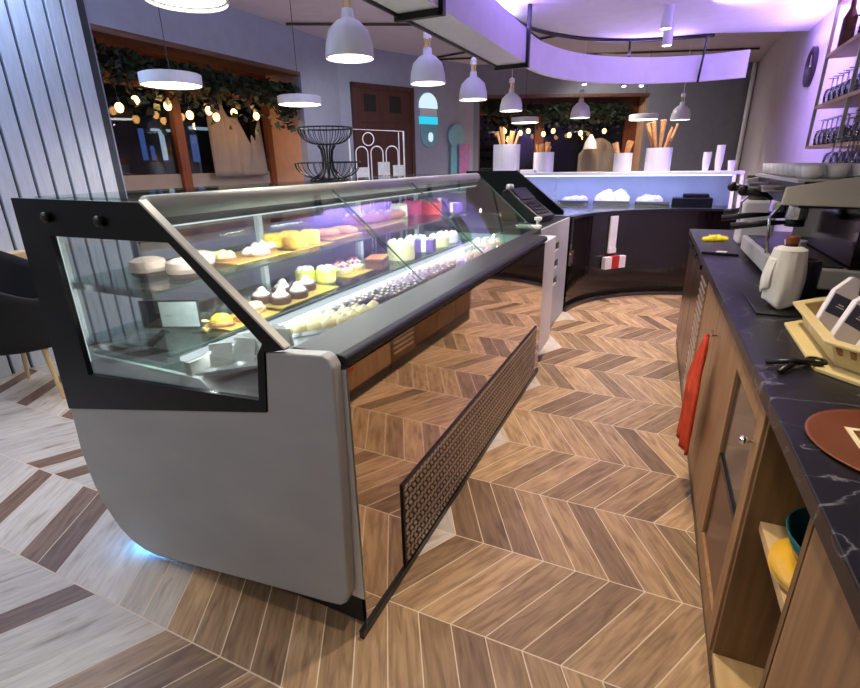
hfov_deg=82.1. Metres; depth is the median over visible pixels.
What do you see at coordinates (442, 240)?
cake
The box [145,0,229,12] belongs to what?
pendant lamp
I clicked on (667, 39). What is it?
light
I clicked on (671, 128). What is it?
cone
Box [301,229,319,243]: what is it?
cake
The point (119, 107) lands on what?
bulb
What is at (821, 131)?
wine glass
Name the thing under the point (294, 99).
lamp
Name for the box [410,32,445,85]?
pendant lamp
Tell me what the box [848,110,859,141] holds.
wine glass
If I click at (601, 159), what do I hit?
curtain
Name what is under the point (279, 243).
cup
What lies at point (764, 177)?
tray
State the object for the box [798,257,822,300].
box
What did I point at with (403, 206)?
cake
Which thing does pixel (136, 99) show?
bulb
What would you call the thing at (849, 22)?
bottle
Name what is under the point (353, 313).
truffle
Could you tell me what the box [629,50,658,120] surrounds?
lamp
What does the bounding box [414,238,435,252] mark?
carton
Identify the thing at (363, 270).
cake board
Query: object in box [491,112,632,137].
string lights
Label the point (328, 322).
truffle
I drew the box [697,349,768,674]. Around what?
base cabinet
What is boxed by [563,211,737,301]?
panel
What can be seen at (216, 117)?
bulb
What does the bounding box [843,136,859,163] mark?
wine glass
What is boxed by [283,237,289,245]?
cup
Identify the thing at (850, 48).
glass rack
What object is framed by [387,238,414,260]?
cake
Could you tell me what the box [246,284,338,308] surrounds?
cake board
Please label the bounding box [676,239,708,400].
fridge
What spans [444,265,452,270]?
chocolate
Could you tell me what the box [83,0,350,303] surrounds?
wall
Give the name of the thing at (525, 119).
lamp
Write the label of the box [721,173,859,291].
espresso machine
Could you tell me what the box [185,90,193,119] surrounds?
bulb
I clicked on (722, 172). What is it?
shelf
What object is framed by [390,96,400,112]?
panel
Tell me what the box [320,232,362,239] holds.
cake board
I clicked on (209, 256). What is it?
cake
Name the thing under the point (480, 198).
screen
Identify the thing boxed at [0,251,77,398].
tub chair
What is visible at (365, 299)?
chocolate
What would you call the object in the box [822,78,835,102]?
wine glass
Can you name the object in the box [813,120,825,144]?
wine glass
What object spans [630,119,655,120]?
diffuser
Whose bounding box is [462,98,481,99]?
diffuser
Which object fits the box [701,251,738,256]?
brush
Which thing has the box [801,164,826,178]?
espresso cup
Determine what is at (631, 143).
cone
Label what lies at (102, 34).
trim
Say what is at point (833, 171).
espresso cup
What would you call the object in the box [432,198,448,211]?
carton
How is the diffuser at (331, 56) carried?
attached to the pendant lamp at (348, 40)
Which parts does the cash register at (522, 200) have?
printer knob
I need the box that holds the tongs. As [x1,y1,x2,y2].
[765,356,827,373]
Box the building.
[103,83,623,175]
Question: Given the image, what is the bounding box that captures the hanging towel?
[676,333,709,455]
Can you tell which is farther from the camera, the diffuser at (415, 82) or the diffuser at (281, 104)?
the diffuser at (281, 104)
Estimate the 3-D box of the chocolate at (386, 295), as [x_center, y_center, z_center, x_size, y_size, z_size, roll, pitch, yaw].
[-0.182,-0.202,2.091,0.044,0.036,0.044,-7,21,-15]
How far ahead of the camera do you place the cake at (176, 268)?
1.64 m
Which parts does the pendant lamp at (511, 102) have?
lamp shade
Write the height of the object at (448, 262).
0.042 m
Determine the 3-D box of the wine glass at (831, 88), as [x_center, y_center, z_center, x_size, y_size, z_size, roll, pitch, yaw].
[2.578,-1.619,3.137,0.068,0.158,0.066,8,22,24]
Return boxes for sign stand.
[138,300,207,327]
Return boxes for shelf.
[70,212,465,293]
[86,240,466,357]
[521,170,744,175]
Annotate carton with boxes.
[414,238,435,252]
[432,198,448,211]
[446,202,463,212]
[601,255,625,269]
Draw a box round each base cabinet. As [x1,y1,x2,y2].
[687,281,737,558]
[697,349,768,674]
[709,420,814,687]
[765,527,859,687]
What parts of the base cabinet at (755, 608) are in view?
panel, shelf, panel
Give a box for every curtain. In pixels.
[206,104,268,176]
[577,138,614,171]
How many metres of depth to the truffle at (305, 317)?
1.95 m
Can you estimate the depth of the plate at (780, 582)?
1.04 m
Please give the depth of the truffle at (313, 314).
2.00 m
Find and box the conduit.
[286,23,759,59]
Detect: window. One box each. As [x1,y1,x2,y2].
[94,42,281,243]
[478,97,639,170]
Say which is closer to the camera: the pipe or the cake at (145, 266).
the cake at (145, 266)
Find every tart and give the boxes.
[333,260,347,267]
[337,264,352,274]
[346,257,360,264]
[349,260,362,269]
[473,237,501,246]
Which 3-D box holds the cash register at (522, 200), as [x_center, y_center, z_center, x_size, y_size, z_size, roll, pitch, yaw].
[0.834,-1.198,4.174,0.356,0.305,0.280,15,25,37]
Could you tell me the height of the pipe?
2.910 m
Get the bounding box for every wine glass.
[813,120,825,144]
[817,119,831,144]
[821,118,835,143]
[821,139,839,162]
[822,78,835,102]
[826,116,841,143]
[827,75,843,100]
[828,138,847,162]
[831,115,847,142]
[832,72,850,98]
[835,137,856,162]
[837,69,852,96]
[840,113,855,142]
[842,66,859,95]
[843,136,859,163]
[844,117,857,141]
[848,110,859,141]
[852,152,859,162]
[855,124,859,140]
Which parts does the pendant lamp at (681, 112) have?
lamp shade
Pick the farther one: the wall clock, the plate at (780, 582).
the wall clock
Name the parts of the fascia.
ceiling rail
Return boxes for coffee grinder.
[723,175,775,243]
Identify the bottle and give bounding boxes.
[768,235,800,306]
[837,0,857,47]
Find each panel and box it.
[0,0,148,377]
[364,94,375,111]
[390,96,400,112]
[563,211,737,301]
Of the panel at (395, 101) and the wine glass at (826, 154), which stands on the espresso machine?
the wine glass at (826, 154)
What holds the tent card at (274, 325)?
on the display case at (320, 469)
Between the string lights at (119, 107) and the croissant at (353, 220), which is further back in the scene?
the string lights at (119, 107)
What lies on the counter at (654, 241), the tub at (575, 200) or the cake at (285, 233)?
the tub at (575, 200)
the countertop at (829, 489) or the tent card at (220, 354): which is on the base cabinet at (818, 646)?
the countertop at (829, 489)
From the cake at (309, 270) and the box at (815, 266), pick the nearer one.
the box at (815, 266)
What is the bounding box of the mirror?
[346,243,544,621]
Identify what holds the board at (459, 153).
attached to the wall at (390, 68)
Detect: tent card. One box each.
[208,342,233,367]
[233,337,258,361]
[236,332,260,348]
[269,323,285,327]
[274,328,294,348]
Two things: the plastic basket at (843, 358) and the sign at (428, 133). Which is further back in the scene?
the sign at (428, 133)
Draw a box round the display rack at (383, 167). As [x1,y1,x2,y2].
[348,129,406,254]
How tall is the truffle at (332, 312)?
0.046 m
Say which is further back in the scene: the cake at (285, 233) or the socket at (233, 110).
the socket at (233, 110)
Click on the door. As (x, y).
(373, 106)
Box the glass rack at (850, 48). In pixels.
[804,0,859,148]
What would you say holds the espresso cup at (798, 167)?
on the espresso machine
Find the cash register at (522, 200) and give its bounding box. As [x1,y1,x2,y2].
[502,184,553,222]
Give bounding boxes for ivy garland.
[93,36,301,135]
[480,99,634,133]
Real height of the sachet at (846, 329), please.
0.164 m
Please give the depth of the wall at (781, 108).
5.32 m
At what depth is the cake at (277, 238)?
2.20 m
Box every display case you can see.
[11,173,555,638]
[424,213,569,325]
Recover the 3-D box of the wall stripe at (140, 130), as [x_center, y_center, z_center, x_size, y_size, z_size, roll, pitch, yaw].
[-4.651,-3.236,8.002,0.040,0.480,0.070,8,22,24]
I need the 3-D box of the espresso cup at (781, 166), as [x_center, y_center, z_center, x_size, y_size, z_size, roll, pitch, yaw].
[1.580,-0.768,2.175,0.076,0.050,0.076,8,22,24]
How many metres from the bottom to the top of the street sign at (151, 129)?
0.040 m
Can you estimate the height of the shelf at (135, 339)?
0.008 m
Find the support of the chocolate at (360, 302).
on the tray
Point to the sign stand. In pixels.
(154, 313)
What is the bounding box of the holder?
[607,216,618,252]
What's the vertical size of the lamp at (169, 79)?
0.950 m
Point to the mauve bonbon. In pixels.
(424, 275)
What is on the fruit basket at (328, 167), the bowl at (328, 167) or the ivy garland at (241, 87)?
the bowl at (328, 167)
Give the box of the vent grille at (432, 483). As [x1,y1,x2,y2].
[401,325,536,564]
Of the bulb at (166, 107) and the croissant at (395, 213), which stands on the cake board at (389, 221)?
the croissant at (395, 213)
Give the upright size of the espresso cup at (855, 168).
0.050 m
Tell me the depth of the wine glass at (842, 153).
2.22 m
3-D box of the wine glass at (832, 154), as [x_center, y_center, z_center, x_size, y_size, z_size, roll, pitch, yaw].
[1.909,-0.879,2.305,0.068,0.158,0.066,8,22,24]
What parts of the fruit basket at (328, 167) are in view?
wire stem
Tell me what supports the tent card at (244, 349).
on the display case at (320, 469)
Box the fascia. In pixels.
[362,0,750,83]
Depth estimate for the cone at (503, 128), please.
6.01 m
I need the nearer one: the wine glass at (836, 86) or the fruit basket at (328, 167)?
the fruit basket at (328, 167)
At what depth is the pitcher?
1.68 m
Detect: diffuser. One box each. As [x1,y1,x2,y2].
[141,82,201,88]
[156,0,224,7]
[279,103,320,106]
[329,54,370,59]
[414,81,442,83]
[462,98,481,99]
[513,122,537,123]
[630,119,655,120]
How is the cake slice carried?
on the cake board at (363, 270)
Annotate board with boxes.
[203,310,279,330]
[215,248,295,264]
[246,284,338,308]
[276,241,331,251]
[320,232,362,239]
[335,263,373,277]
[350,219,407,228]
[448,124,468,192]
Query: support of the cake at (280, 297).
on the cake board at (320, 289)
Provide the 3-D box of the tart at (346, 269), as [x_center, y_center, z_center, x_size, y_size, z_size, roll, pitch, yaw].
[-0.465,-0.409,2.695,0.088,0.047,0.088,7,21,20]
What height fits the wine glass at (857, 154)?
0.158 m
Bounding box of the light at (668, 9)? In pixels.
[660,3,674,29]
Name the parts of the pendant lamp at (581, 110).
lamp shade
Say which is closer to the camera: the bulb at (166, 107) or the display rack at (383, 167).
the bulb at (166, 107)
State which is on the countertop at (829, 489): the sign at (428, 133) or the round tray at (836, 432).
the round tray at (836, 432)
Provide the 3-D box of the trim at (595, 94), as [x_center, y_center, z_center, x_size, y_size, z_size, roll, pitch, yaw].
[2.299,-4.391,8.677,2.950,0.150,0.550,-2,20,-2]
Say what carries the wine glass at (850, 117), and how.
on the glass rack at (850, 48)
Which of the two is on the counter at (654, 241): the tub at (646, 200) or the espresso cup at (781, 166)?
the tub at (646, 200)
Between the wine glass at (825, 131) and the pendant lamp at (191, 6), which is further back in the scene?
the wine glass at (825, 131)
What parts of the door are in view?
panel, panel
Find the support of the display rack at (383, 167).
on the floor
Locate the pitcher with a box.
[759,245,808,309]
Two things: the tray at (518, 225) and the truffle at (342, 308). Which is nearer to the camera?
the truffle at (342, 308)
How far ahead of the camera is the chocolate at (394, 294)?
2.01 m
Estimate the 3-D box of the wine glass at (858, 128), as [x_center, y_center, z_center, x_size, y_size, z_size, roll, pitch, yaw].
[2.236,-1.124,2.528,0.068,0.158,0.066,8,22,24]
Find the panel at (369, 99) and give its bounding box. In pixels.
[364,94,375,111]
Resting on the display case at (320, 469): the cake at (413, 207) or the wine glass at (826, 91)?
the cake at (413, 207)
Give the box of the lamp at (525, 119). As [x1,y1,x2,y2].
[511,82,538,123]
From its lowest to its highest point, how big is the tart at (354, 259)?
0.047 m
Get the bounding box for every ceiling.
[229,0,783,64]
[496,0,837,37]
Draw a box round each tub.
[557,195,591,205]
[593,188,630,206]
[634,193,669,206]
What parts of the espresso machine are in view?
lever, panel, lever, panel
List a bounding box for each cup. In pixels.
[263,238,283,248]
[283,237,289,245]
[534,217,541,226]
[702,161,710,170]
[714,160,723,170]
[727,160,736,170]
[763,163,767,173]
[767,163,775,173]
[770,163,789,174]
[775,164,779,174]
[779,164,785,175]
[784,164,790,176]
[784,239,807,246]
[789,164,796,176]
[795,164,813,177]
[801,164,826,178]
[820,167,827,177]
[826,164,851,178]
[844,168,852,177]
[851,164,859,177]
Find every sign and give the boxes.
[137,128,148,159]
[150,128,170,131]
[150,146,156,159]
[158,132,168,159]
[188,126,207,130]
[189,135,200,161]
[419,93,437,146]
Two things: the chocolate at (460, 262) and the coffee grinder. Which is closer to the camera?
the chocolate at (460, 262)
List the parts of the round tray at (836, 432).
printed frame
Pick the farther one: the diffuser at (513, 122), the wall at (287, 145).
the diffuser at (513, 122)
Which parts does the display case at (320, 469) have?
led post, frame, panel, frame edge trim, glass, rail, skirting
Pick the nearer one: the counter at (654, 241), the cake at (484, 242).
the cake at (484, 242)
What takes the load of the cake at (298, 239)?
on the cake board at (320, 242)
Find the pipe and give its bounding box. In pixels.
[734,62,757,181]
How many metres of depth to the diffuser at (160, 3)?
1.71 m
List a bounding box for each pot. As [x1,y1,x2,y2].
[493,144,519,170]
[533,152,553,172]
[613,153,632,171]
[644,147,672,171]
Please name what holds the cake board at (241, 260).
on the display case at (320, 469)
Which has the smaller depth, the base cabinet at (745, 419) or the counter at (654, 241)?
the base cabinet at (745, 419)
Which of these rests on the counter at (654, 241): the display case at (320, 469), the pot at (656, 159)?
the pot at (656, 159)
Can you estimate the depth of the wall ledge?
3.49 m
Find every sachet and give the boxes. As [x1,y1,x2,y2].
[808,277,859,331]
[830,296,859,344]
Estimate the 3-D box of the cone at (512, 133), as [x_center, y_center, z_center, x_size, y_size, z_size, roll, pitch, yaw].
[1.014,-2.445,6.090,0.063,0.349,0.062,-3,20,-4]
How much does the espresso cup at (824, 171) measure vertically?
0.050 m
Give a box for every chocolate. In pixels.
[342,300,349,306]
[355,299,364,304]
[362,296,370,304]
[377,295,385,303]
[383,292,390,300]
[390,292,398,298]
[411,282,418,287]
[430,272,438,278]
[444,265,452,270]
[457,259,465,265]
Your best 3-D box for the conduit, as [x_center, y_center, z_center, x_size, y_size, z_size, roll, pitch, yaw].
[0.711,-3.995,6.494,7.751,0.024,3.436,-15,24,-33]
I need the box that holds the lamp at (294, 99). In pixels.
[277,4,321,106]
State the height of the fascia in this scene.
0.457 m
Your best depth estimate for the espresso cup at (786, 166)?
2.09 m
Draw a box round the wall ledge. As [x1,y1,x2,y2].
[6,249,26,257]
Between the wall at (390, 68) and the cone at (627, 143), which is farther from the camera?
the wall at (390, 68)
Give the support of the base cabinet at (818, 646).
on the floor
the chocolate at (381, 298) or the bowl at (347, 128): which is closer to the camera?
the chocolate at (381, 298)
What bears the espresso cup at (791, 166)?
on the espresso machine
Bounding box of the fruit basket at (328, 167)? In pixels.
[294,125,360,181]
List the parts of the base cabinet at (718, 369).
door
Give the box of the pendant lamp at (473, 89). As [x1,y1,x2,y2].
[459,57,486,101]
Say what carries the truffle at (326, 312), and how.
on the tray at (315, 332)
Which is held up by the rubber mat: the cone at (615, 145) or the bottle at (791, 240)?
the bottle at (791, 240)
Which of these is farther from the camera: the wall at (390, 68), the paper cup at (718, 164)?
the wall at (390, 68)
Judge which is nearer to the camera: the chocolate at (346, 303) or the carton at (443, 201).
the chocolate at (346, 303)
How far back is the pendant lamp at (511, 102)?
5.71 m
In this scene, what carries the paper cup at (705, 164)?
on the counter at (654, 241)
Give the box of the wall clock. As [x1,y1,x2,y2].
[802,46,818,86]
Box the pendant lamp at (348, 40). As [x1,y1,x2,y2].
[325,0,373,62]
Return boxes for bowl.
[294,161,360,179]
[296,125,352,145]
[786,507,809,560]
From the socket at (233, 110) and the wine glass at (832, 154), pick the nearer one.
the wine glass at (832, 154)
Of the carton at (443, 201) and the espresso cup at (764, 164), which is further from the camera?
the carton at (443, 201)
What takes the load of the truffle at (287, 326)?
on the tray at (315, 332)
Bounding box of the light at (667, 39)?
[662,24,673,46]
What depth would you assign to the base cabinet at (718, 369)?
1.98 m
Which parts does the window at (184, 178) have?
pane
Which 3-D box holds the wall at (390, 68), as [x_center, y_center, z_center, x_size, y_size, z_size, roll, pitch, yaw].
[-0.270,-2.950,7.921,2.666,2.950,0.100,-18,26,-38]
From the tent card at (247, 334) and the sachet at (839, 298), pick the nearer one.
the sachet at (839, 298)
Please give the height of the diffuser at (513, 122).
0.005 m
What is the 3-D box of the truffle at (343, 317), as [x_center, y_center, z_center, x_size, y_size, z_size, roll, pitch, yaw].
[-0.300,-0.088,1.727,0.056,0.046,0.056,5,21,16]
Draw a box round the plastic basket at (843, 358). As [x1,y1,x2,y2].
[784,297,859,386]
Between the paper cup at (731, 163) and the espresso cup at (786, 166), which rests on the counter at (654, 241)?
the paper cup at (731, 163)
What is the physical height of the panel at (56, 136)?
2.950 m
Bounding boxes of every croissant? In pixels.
[340,214,365,225]
[362,211,383,222]
[372,209,391,220]
[388,208,405,218]
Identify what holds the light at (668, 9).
attached to the ceiling at (589, 18)
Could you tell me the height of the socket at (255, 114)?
0.272 m
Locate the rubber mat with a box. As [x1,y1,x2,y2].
[742,292,816,317]
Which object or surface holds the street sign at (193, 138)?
attached to the building
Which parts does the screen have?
edge trim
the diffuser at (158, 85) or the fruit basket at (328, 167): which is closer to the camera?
the fruit basket at (328, 167)
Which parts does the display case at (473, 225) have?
drawer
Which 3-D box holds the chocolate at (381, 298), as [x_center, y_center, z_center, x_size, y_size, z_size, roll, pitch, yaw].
[-0.205,-0.186,2.051,0.044,0.036,0.044,-7,21,-17]
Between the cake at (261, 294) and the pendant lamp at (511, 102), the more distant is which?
the pendant lamp at (511, 102)
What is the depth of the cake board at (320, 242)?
2.24 m
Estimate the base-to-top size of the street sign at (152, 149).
0.220 m
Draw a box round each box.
[520,170,534,172]
[671,193,712,207]
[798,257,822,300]
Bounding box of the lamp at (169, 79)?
[137,7,202,89]
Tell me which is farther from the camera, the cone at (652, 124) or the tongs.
the cone at (652, 124)
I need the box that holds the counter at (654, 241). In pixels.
[467,170,744,311]
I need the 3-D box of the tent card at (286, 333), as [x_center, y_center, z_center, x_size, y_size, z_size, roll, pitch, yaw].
[-0.478,-0.017,1.575,0.070,0.070,0.058,0,20,2]
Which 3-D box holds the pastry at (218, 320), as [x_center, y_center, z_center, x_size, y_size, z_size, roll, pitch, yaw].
[-0.785,-0.096,1.853,0.107,0.047,0.082,2,20,8]
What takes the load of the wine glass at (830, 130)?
on the glass rack at (850, 48)
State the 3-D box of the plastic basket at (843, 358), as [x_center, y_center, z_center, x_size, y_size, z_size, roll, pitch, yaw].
[1.237,-0.005,1.291,0.444,0.080,0.604,8,22,24]
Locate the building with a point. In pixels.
(125, 124)
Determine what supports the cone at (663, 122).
in the pot at (656, 159)
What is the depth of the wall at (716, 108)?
8.58 m
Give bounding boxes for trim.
[90,23,299,76]
[138,221,307,250]
[487,93,649,98]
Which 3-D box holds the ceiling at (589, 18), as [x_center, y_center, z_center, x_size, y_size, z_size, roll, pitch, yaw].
[0.940,-2.058,1.942,2.520,0.100,8.400,8,22,24]
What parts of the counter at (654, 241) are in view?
canopy post, foot rail, canopy post, canopy post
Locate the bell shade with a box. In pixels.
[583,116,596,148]
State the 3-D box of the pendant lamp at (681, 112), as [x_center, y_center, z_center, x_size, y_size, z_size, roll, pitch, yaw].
[3.602,-3.681,6.960,0.267,0.950,0.267,8,22,24]
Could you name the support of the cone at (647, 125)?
in the pot at (656, 159)
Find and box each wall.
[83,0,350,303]
[266,74,307,221]
[337,49,473,255]
[473,62,758,202]
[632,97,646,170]
[732,3,859,231]
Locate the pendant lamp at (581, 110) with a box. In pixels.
[570,45,589,118]
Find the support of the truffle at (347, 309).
on the tray at (315, 332)
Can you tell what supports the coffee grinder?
on the countertop at (829, 489)
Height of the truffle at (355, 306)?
0.046 m
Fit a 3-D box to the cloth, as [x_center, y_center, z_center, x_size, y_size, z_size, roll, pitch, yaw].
[1.852,-0.692,3.204,0.157,0.036,0.156,8,22,24]
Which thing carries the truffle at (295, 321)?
on the tray at (315, 332)
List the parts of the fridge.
fridge door, fridge door, fridge door, handle, handle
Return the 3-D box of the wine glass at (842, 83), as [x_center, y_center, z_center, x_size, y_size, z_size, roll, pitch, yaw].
[2.479,-1.544,2.938,0.068,0.158,0.066,8,22,24]
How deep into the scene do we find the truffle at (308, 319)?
1.86 m
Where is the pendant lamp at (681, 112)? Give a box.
[670,45,690,120]
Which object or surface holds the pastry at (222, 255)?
on the cake board at (241, 260)
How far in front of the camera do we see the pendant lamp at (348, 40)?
2.62 m
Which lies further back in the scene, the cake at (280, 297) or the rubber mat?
the cake at (280, 297)
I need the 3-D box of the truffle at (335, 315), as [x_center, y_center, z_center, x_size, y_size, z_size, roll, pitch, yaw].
[-0.337,-0.098,1.810,0.056,0.046,0.056,0,20,2]
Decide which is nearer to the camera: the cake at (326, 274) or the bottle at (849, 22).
the cake at (326, 274)
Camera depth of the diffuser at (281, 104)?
5.01 m
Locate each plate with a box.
[768,554,788,591]
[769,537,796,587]
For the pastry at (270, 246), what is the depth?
2.16 m
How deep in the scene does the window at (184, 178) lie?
5.65 m
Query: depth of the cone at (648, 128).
5.46 m
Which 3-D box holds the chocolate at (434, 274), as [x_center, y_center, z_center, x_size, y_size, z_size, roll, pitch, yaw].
[0.021,-0.331,2.392,0.048,0.039,0.048,8,22,24]
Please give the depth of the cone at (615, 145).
5.60 m
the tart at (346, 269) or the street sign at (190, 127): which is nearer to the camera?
the tart at (346, 269)
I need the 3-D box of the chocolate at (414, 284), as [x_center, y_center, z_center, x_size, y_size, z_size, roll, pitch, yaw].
[-0.066,-0.257,2.187,0.044,0.036,0.044,-6,21,-14]
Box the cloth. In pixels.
[702,234,728,241]
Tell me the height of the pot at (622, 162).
0.200 m
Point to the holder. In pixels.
(611, 248)
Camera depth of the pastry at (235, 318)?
1.89 m
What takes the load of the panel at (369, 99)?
attached to the door
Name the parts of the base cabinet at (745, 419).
glass, dark glass, knob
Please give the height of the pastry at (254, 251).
0.042 m
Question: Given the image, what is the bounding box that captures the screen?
[466,170,563,214]
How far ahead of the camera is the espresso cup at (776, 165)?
2.25 m
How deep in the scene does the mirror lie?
1.85 m
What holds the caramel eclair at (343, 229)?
on the cake board at (348, 234)
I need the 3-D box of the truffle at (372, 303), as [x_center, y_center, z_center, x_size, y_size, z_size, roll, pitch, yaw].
[-0.215,-0.146,1.873,0.056,0.046,0.056,3,21,12]
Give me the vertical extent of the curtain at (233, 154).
0.904 m
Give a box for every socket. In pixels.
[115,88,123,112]
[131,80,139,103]
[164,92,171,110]
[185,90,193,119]
[205,95,211,114]
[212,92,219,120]
[231,93,236,114]
[253,103,258,119]
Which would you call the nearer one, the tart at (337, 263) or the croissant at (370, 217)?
the tart at (337, 263)
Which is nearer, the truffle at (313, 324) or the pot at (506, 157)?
the truffle at (313, 324)
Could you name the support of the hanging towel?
hanging from the base cabinet at (718, 369)
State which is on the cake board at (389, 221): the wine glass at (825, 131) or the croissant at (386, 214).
the croissant at (386, 214)
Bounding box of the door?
[349,81,415,251]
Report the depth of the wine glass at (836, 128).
2.94 m
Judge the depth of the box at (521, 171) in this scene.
5.99 m
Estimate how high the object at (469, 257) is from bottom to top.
0.042 m
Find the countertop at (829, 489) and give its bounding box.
[689,229,859,630]
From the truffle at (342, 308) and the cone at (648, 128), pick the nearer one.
the truffle at (342, 308)
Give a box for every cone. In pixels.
[502,127,504,143]
[510,131,514,143]
[612,142,618,152]
[624,141,629,152]
[627,140,633,152]
[645,123,653,147]
[647,127,652,147]
[650,121,656,147]
[659,120,666,147]
[664,127,673,147]
[666,123,678,147]
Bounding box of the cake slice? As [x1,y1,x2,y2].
[365,254,388,269]
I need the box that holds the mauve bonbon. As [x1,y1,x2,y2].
[421,273,428,279]
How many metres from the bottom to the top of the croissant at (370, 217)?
0.070 m
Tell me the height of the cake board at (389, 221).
0.003 m
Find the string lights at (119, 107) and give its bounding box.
[105,69,263,120]
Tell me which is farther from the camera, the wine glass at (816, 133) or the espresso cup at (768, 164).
the wine glass at (816, 133)
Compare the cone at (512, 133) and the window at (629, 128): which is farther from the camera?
the window at (629, 128)
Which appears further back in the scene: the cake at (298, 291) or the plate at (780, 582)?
the cake at (298, 291)
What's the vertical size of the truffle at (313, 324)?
0.046 m
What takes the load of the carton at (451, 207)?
on the display case at (320, 469)
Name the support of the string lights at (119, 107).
hanging from the wall at (287, 145)
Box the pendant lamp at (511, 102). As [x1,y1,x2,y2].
[500,69,521,111]
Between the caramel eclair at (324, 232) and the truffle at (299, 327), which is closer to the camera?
the truffle at (299, 327)
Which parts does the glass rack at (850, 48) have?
post, post, post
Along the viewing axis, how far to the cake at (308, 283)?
2.33 m
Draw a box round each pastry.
[208,313,235,327]
[213,249,237,261]
[233,310,261,321]
[241,245,270,256]
[248,301,266,312]
[250,241,276,250]
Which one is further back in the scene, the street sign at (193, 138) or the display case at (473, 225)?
the street sign at (193, 138)
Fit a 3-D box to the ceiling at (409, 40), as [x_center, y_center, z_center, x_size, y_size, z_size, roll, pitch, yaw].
[0.407,-3.449,4.811,6.360,0.100,13.700,8,22,24]
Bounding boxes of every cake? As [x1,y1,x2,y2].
[128,256,165,277]
[165,257,198,278]
[180,250,214,266]
[250,286,271,303]
[262,232,283,248]
[270,287,291,304]
[272,278,291,293]
[281,230,297,245]
[288,232,308,247]
[288,281,308,298]
[295,265,315,281]
[299,275,315,290]
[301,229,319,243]
[315,264,335,283]
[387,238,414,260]
[390,203,407,216]
[403,199,422,214]
[406,234,425,240]
[422,200,440,214]
[429,233,448,247]
[437,230,457,242]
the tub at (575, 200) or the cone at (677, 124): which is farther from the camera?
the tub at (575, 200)
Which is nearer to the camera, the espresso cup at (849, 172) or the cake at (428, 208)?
the espresso cup at (849, 172)
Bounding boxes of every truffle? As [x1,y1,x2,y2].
[285,324,293,333]
[290,319,298,327]
[293,321,307,333]
[300,315,309,321]
[304,317,314,324]
[306,318,321,330]
[310,311,321,317]
[316,314,326,321]
[321,316,336,328]
[324,308,332,315]
[327,310,336,316]
[331,311,341,324]
[337,306,346,312]
[337,313,351,324]
[342,307,351,312]
[346,309,359,317]
[350,303,360,309]
[356,304,369,313]
[366,300,379,308]
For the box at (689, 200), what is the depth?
5.39 m
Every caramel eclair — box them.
[317,228,339,236]
[331,225,358,233]
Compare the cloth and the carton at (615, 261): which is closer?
the cloth
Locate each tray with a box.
[292,327,332,338]
[516,224,541,228]
[755,173,846,182]
[805,409,859,471]
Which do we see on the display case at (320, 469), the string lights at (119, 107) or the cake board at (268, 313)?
the cake board at (268, 313)
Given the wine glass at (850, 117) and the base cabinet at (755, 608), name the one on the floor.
the base cabinet at (755, 608)
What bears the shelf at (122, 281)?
attached to the display case at (320, 469)
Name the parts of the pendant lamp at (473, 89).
lamp shade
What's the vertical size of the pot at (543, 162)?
0.230 m
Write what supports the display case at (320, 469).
on the floor
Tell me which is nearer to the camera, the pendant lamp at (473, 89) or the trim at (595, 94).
the pendant lamp at (473, 89)
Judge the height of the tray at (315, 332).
0.116 m
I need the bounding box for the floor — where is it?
[0,295,710,687]
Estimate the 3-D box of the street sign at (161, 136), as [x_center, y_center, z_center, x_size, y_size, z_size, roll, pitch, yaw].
[-4.495,-3.335,8.323,0.040,0.440,0.070,8,22,24]
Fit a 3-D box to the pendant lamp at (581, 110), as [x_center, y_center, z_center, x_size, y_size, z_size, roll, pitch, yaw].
[2.045,-3.539,6.588,0.267,0.950,0.267,8,22,24]
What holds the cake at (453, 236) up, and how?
on the display case at (320, 469)
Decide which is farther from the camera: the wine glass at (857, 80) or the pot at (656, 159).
the pot at (656, 159)
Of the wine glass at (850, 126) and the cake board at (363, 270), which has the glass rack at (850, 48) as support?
the wine glass at (850, 126)
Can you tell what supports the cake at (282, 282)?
on the cake board at (320, 289)
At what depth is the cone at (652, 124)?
5.36 m
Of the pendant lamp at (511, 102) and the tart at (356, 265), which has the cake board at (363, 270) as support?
the tart at (356, 265)
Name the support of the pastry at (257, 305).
on the cake board at (268, 313)
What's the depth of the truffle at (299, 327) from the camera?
1.80 m
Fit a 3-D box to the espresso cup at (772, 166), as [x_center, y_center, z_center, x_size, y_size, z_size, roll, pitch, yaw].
[1.657,-0.831,2.344,0.076,0.050,0.076,8,22,24]
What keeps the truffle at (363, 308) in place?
on the tray at (315, 332)
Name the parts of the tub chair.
leg, leg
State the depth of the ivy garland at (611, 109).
8.68 m
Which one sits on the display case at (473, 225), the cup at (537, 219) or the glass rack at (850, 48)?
the cup at (537, 219)
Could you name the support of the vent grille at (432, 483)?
attached to the display case at (320, 469)
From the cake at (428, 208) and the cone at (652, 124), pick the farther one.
the cone at (652, 124)

